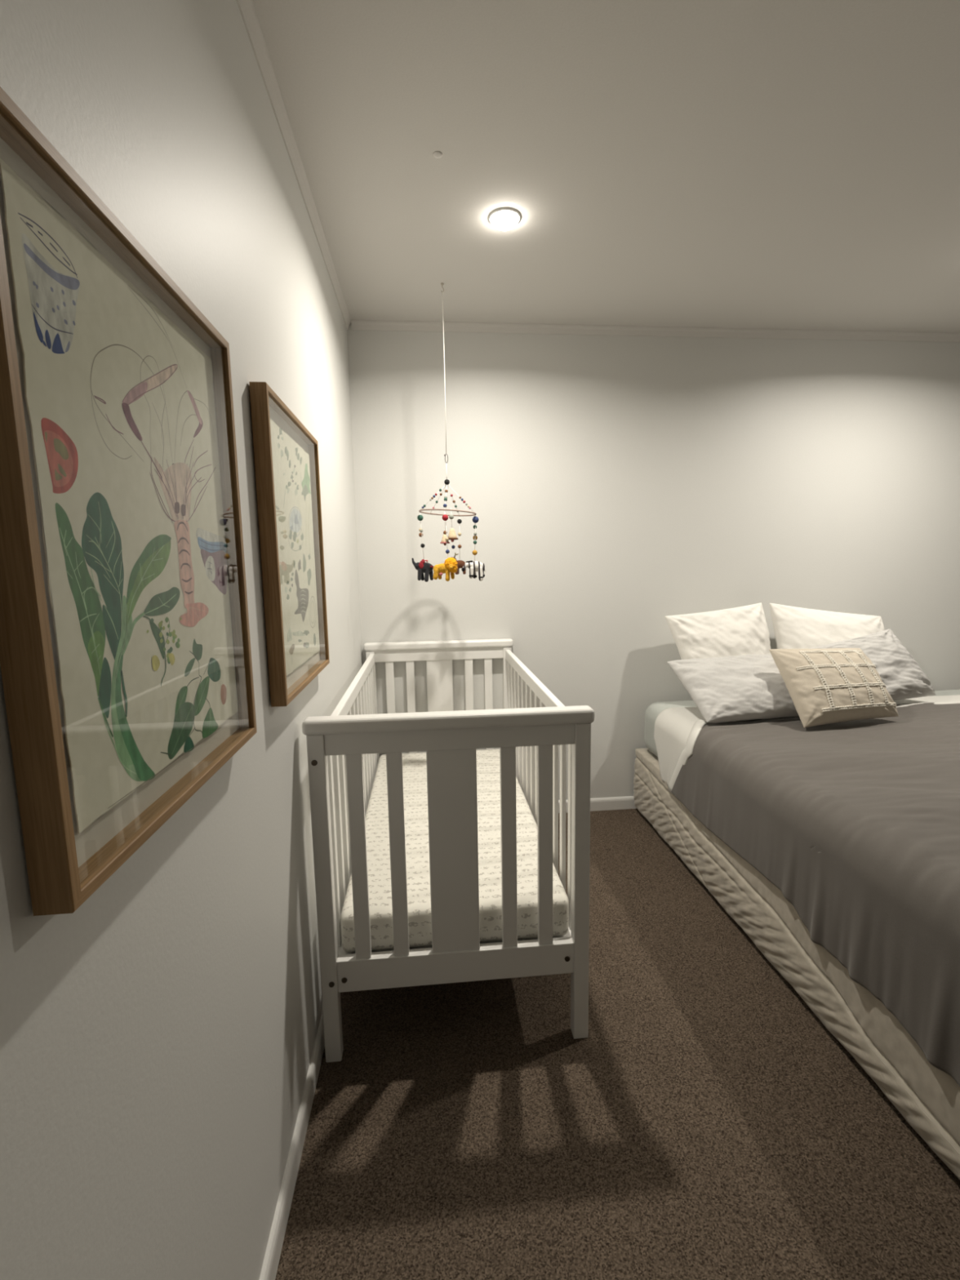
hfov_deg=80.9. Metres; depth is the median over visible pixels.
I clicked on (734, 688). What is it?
pillow
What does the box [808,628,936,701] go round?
pillow
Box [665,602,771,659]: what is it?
pillow
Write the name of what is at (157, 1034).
wall
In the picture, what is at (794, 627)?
pillow
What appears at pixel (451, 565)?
mobile
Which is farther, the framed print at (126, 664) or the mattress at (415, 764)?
the mattress at (415, 764)
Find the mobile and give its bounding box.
[411,292,485,582]
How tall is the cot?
0.930 m
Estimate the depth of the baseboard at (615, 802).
2.97 m
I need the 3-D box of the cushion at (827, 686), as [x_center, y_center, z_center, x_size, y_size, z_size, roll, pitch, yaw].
[1.472,0.184,2.316,0.474,0.285,0.246,-2,8,-5]
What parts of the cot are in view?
post, rail, rail, post, rail, panel, rail, panel, rail, board, post, rail, post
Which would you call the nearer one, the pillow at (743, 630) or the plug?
the plug
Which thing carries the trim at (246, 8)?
attached to the wall at (157, 1034)
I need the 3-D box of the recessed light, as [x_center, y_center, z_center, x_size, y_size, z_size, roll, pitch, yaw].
[0.080,-1.343,1.812,0.106,0.028,0.106,-2,8,-5]
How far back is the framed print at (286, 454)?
1.29 m
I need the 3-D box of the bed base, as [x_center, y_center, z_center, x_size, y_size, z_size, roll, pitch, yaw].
[1.813,0.837,2.019,1.845,0.338,2.043,-2,8,-5]
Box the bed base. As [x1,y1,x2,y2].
[633,748,959,1179]
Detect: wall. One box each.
[0,0,362,1279]
[346,324,959,801]
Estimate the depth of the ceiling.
1.54 m
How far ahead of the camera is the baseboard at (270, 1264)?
1.19 m
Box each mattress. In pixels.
[340,749,568,951]
[644,689,959,756]
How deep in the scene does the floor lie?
1.29 m
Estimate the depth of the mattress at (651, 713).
2.77 m
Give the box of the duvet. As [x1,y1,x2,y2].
[671,702,959,1086]
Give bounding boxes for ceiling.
[252,0,959,333]
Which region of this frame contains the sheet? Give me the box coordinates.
[653,694,959,794]
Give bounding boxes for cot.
[302,638,594,1062]
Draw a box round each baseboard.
[259,1011,324,1279]
[534,795,636,814]
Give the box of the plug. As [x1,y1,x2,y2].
[432,151,442,158]
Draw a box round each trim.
[235,0,351,329]
[351,320,959,342]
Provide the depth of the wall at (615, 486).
2.80 m
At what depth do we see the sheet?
2.52 m
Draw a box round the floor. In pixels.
[275,808,959,1279]
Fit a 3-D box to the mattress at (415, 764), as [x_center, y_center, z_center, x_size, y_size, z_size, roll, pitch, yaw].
[-0.122,0.690,2.165,0.625,0.118,1.309,-2,8,-5]
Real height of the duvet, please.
0.414 m
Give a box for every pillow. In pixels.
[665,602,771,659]
[666,653,799,723]
[769,603,884,648]
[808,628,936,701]
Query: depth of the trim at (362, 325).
2.67 m
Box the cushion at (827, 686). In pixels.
[768,648,898,727]
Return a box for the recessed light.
[488,207,520,231]
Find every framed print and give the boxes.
[0,86,257,915]
[248,382,329,706]

